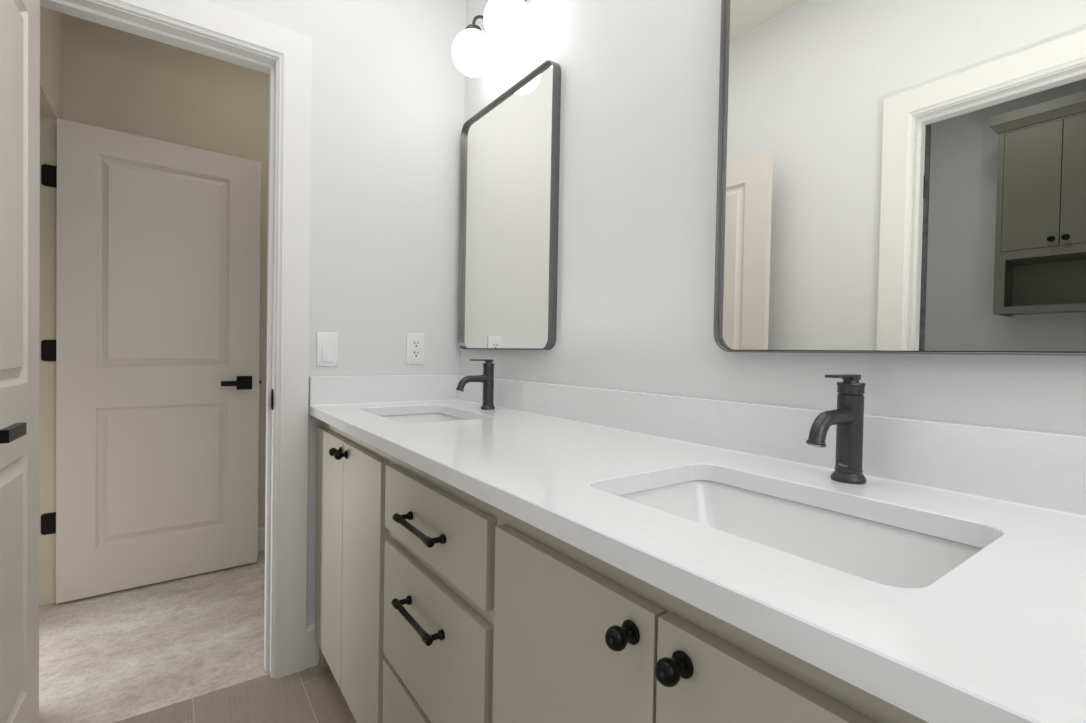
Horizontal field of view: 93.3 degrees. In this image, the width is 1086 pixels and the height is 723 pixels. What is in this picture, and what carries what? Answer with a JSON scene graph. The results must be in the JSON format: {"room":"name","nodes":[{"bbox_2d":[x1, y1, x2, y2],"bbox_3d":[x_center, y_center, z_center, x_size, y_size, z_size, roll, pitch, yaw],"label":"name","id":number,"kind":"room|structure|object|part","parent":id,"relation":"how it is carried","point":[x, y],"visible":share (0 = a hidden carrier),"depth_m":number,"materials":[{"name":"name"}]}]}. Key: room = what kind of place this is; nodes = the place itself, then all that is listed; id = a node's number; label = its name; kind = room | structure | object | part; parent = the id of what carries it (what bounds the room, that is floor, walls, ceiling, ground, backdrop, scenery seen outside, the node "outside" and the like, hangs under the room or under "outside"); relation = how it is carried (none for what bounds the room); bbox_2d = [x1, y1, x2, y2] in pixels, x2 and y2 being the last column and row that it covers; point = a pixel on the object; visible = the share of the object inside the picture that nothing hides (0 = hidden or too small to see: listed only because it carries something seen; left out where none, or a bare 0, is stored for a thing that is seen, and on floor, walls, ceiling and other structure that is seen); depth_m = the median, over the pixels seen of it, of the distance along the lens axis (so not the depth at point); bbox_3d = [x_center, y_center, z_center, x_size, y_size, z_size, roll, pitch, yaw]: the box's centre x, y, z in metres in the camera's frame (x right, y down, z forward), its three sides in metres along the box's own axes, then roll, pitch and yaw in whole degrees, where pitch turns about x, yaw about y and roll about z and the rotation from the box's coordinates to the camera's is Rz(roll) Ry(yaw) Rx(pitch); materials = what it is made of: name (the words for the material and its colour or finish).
{"room":"bathroom","nodes":[
{"label":"bathroom","id":0,"kind":"room"},
{"bbox_2d":[40,6,62,118],"bbox_3d":[-1.861,-0.301,1.801,0.115,2.803,1.085,0,1,-36],"label":"wall","id":1,"kind":"structure","parent":0,"point":[51,21],"depth_m":2.06,"materials":[{"name":"beige paint"}]},
{"bbox_2d":[39,80,57,605],"bbox_3d":[-1.881,0.006,1.827,0.115,2.068,0.803,0,1,-36],"label":"door frame","id":2,"kind":"structure","parent":1,"relation":"attached to","point":[48,115],"depth_m":2.15,"materials":[{"name":"beige paint"}]},
{"bbox_2d":[41,118,260,603],"bbox_3d":[-1.762,0.007,2.372,0.813,2.029,0.155,0,1,-38],"label":"door","id":3,"kind":"structure","parent":1,"relation":"in","point":[155,349],"depth_m":2.33,"materials":[{"name":"white paint"}]},
{"bbox_3d":[-1.509,0.106,2.507,0.118,0.025,0.051,0,1,-38],"label":"lever","id":4,"kind":"part","parent":3,"relation":"part of","materials":[{"name":"black metal"}]},
{"bbox_2d":[63,13,268,553],"bbox_3d":[-1.665,-0.313,2.683,1.467,2.803,0.115,0,1,-36],"label":"wall","id":5,"kind":"structure","parent":0,"point":[114,79],"depth_m":2.49,"materials":[{"name":"beige paint"}]},
{"bbox_2d":[258,527,264,550],"bbox_3d":[-1.603,0.953,2.686,1.349,0.124,0.014,0,1,-36],"label":"baseboard","id":6,"kind":"structure","parent":5,"relation":"attached to","point":[261,530],"depth_m":2.75,"materials":[{"name":"white paint"}]},
{"bbox_2d":[39,553,356,722],"bbox_3d":[-0.428,1.111,0.956,1.478,0.060,4.200,0,1,-36],"label":"floor","id":7,"kind":"structure","parent":0,"point":[112,657],"depth_m":1.79,"materials":[{"name":"carpet"}]},
{"bbox_2d":[315,421,390,722],"bbox_3d":[-0.389,0.631,1.646,0.564,0.878,0.700,0,1,-36],"label":"vanity cabinet","id":8,"kind":"object","parent":7,"relation":"on","point":[352,533],"visible":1,"depth_m":1.42,"materials":[{"name":"paint"}]},
{"bbox_3d":[-0.678,0.596,1.640,0.019,0.732,0.332,0,1,-36],"label":"door","id":9,"kind":"part","parent":8,"relation":"part of","materials":[{"name":"paint"}]},
{"bbox_3d":[-0.611,0.265,1.503,0.034,0.025,0.025,0,1,-36],"label":"knob","id":10,"kind":"part","parent":8,"relation":"part of","materials":[{"name":"black metal"}]},
{"bbox_3d":[-0.575,0.266,1.455,0.034,0.025,0.025,0,1,-36],"label":"knob","id":11,"kind":"part","parent":8,"relation":"part of","materials":[{"name":"black metal"}]},
{"bbox_3d":[-0.482,0.604,1.369,0.019,0.732,0.330,0,1,-36],"label":"door","id":12,"kind":"part","parent":8,"relation":"part of","materials":[{"name":"paint"}]},
{"bbox_2d":[309,375,1085,722],"bbox_3d":[-0.015,0.141,1.161,0.574,0.132,1.904,0,1,-36],"label":"countertop","id":13,"kind":"structure","parent":8,"relation":"on","point":[1000,637],"depth_m":0.67,"materials":[{"name":"white stone"}]},
{"bbox_2d":[381,413,465,422],"bbox_3d":[-0.379,0.266,1.625,0.335,0.146,0.471,0,1,-36],"label":"sink","id":14,"kind":"object","parent":13,"relation":"in","point":[424,417],"visible":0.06,"depth_m":1.83,"materials":[{"name":"white ceramic"}]},
{"bbox_2d":[456,359,494,409],"bbox_3d":[-0.227,0.078,1.730,0.146,0.170,0.049,0,1,-36],"label":"faucet","id":15,"kind":"object","parent":13,"relation":"on","point":[487,378],"visible":1,"depth_m":1.74,"materials":[{"name":"grey metal"}]},
{"bbox_3d":[-0.239,0.072,1.721,0.115,0.056,0.028,0,1,-36],"label":"spout","id":16,"kind":"part","parent":15,"relation":"part of","materials":[{"name":"grey metal"}]},
{"bbox_3d":[-0.208,-0.001,1.741,0.080,0.013,0.024,0,1,-36],"label":"lever","id":17,"kind":"part","parent":15,"relation":"part of","materials":[{"name":"grey metal"}]},
{"bbox_2d":[619,480,982,587],"bbox_3d":[0.300,0.294,0.688,0.335,0.146,0.471,0,1,-36],"label":"sink","id":18,"kind":"object","parent":13,"relation":"in","point":[874,551],"visible":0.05,"depth_m":0.77,"materials":[{"name":"white ceramic"}]},
{"bbox_2d":[806,374,866,483],"bbox_3d":[0.452,0.105,0.792,0.146,0.170,0.049,0,1,-36],"label":"faucet","id":19,"kind":"object","parent":13,"relation":"on","point":[848,418],"visible":1,"depth_m":0.80,"materials":[{"name":"grey metal"}]},
{"bbox_3d":[0.440,0.100,0.783,0.115,0.056,0.028,0,1,-36],"label":"spout","id":20,"kind":"part","parent":19,"relation":"part of","materials":[{"name":"grey metal"}]},
{"bbox_3d":[0.471,0.027,0.803,0.080,0.013,0.024,0,1,-36],"label":"lever","id":21,"kind":"part","parent":19,"relation":"part of","materials":[{"name":"grey metal"}]},
{"bbox_2d":[382,455,501,722],"bbox_3d":[-0.037,0.645,1.158,0.568,0.878,0.505,0,1,-36],"label":"drawers","id":22,"kind":"object","parent":7,"relation":"on","point":[438,639],"visible":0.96,"depth_m":0.96,"materials":[{"name":"paint"}]},
{"bbox_3d":[-0.231,0.844,1.021,0.019,0.272,0.476,0,1,-36],"label":"drawer","id":23,"kind":"part","parent":22,"relation":"part of","materials":[{"name":"paint"}]},
{"bbox_3d":[-0.246,0.499,0.995,0.038,0.018,0.178,0,1,-36],"label":"pull handle","id":24,"kind":"part","parent":22,"relation":"part of","materials":[{"name":"black metal"}]},
{"bbox_3d":[-0.242,0.322,0.992,0.038,0.018,0.178,0,1,-36],"label":"pull handle","id":25,"kind":"part","parent":22,"relation":"part of","materials":[{"name":"black metal"}]},
{"bbox_3d":[-0.226,0.558,1.016,0.019,0.268,0.476,0,1,-36],"label":"drawer","id":26,"kind":"part","parent":22,"relation":"part of","materials":[{"name":"paint"}]},
{"bbox_3d":[-0.222,0.320,1.012,0.019,0.146,0.476,0,1,-36],"label":"drawer","id":27,"kind":"part","parent":22,"relation":"part of","materials":[{"name":"paint"}]},
{"bbox_2d":[492,511,928,722],"bbox_3d":[0.312,0.659,0.679,0.564,0.878,0.680,0,1,-36],"label":"vanity cabinet","id":28,"kind":"object","parent":7,"relation":"on","point":[579,637],"visible":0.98,"depth_m":0.57,"materials":[{"name":"paint"}]},
{"bbox_3d":[0.022,0.624,0.672,0.019,0.732,0.322,0,1,-36],"label":"door","id":29,"kind":"part","parent":28,"relation":"part of","materials":[{"name":"paint"}]},
{"bbox_3d":[0.082,0.294,0.547,0.034,0.025,0.025,0,1,-36],"label":"knob","id":30,"kind":"part","parent":28,"relation":"part of","materials":[{"name":"black metal"}]},
{"bbox_3d":[0.123,0.295,0.490,0.034,0.025,0.025,0,1,-36],"label":"knob","id":31,"kind":"part","parent":28,"relation":"part of","materials":[{"name":"black metal"}]},
{"bbox_3d":[0.214,0.632,0.408,0.019,0.732,0.322,0,1,-36],"label":"door","id":32,"kind":"part","parent":28,"relation":"part of","materials":[{"name":"paint"}]},
{"bbox_2d":[207,0,465,661],"bbox_3d":[-0.989,-0.284,1.692,1.535,2.803,0.115,0,1,-36],"label":"wall","id":33,"kind":"structure","parent":0,"point":[388,88],"depth_m":1.89,"materials":[{"name":"white paint"}]},
{"bbox_2d":[0,0,39,722],"bbox_3d":[-1.175,0.038,1.134,0.097,2.029,0.605,0,1,-34],"label":"door","id":34,"kind":"structure","parent":33,"relation":"in","point":[19,19],"depth_m":1.23,"materials":[{"name":"white paint"}]},
{"bbox_3d":[-1.054,0.139,0.993,0.053,0.025,0.118,0,1,-34],"label":"lever","id":35,"kind":"part","parent":34,"relation":"part of","materials":[{"name":"black metal"}]},
{"bbox_2d":[40,0,311,677],"bbox_3d":[-1.174,-0.020,1.566,0.819,2.154,0.151,0,1,-36],"label":"door frame","id":36,"kind":"structure","parent":33,"relation":"attached to","point":[204,27],"depth_m":1.71,"materials":[{"name":"white paint"}]},
{"bbox_3d":[-0.906,0.128,1.710,0.008,0.069,0.041,0,1,-36],"label":"strike plate","id":37,"kind":"part","parent":36,"relation":"part of","materials":[{"name":"black metal"}]},
{"bbox_2d":[306,624,319,668],"bbox_3d":[-0.804,0.990,1.784,0.046,0.140,0.014,0,1,-36],"label":"baseboard","id":38,"kind":"structure","parent":33,"relation":"attached to","point":[312,647],"depth_m":1.78,"materials":[{"name":"white paint"}]},
{"bbox_2d":[316,332,338,365],"bbox_3d":[-0.753,-0.043,1.792,0.072,0.118,0.011,0,1,-36],"label":"light switch","id":39,"kind":"object","parent":33,"relation":"attached to","point":[327,342],"visible":1,"depth_m":1.79,"materials":[{"name":"white plastic"}]},
{"bbox_2d":[406,333,424,363],"bbox_3d":[-0.492,-0.050,1.982,0.072,0.120,0.008,0,1,-36],"label":"power outlet","id":40,"kind":"object","parent":33,"relation":"attached to","point":[415,341],"visible":1,"depth_m":1.98,"materials":[{"name":"white plastic"}]},
{"bbox_2d":[411,339,420,357],"bbox_3d":[-0.490,-0.050,1.981,0.036,0.075,0.003,0,1,-36],"label":"receptacle","id":41,"kind":"object","parent":40,"relation":"attached to","point":[415,343],"depth_m":1.98,"materials":[{"name":"white plastic"}]},
{"bbox_2d":[460,0,1085,435],"bbox_3d":[0.241,-0.257,1.400,0.115,2.803,4.430,0,1,-36],"label":"wall","id":42,"kind":"structure","parent":0,"point":[639,111],"depth_m":1.25,"materials":[{"name":"white paint"}]},
{"bbox_2d":[452,0,530,76],"bbox_3d":[-0.158,-1.140,1.698,0.188,0.294,0.369,0,1,-36],"label":"vanity light","id":43,"kind":"object","parent":42,"relation":"attached to","point":[506,22],"visible":1,"depth_m":1.61,"materials":[{"name":"white glass"}]},
{"bbox_3d":[-0.242,-1.069,1.777,0.145,0.145,0.145,0,1,-36],"label":"globe","id":44,"kind":"part","parent":43,"relation":"part of","materials":[{"name":"white glass"}]},
{"bbox_3d":[-0.201,-1.190,1.803,0.106,0.074,0.010,0,1,-36],"label":"arm","id":45,"kind":"part","parent":43,"relation":"part of","materials":[{"name":"grey metal"}]},
{"bbox_3d":[-0.111,-1.063,1.596,0.145,0.145,0.145,0,1,-36],"label":"globe","id":46,"kind":"part","parent":43,"relation":"part of","materials":[{"name":"white glass"}]},
{"bbox_2d":[458,60,560,349],"bbox_3d":[-0.143,-0.487,1.808,0.031,0.890,0.610,0,1,-36],"label":"mirror","id":47,"kind":"object","parent":42,"relation":"attached to","point":[510,149],"visible":1,"depth_m":1.75,"materials":[{"name":"grey mirror"}]},
{"bbox_2d":[457,375,1085,514],"bbox_3d":[0.210,0.127,1.324,0.020,0.101,1.904,0,1,-36],"label":"backsplash","id":48,"kind":"structure","parent":42,"relation":"attached to","point":[1029,467],"depth_m":0.85,"materials":[{"name":"white stone"}]},
{"bbox_2d":[713,0,1085,355],"bbox_3d":[0.559,-0.458,0.839,0.031,0.890,0.610,0,1,-36],"label":"mirror","id":49,"kind":"object","parent":42,"relation":"attached to","point":[894,176],"visible":1,"depth_m":0.81,"materials":[{"name":"grey mirror"}]}
]}

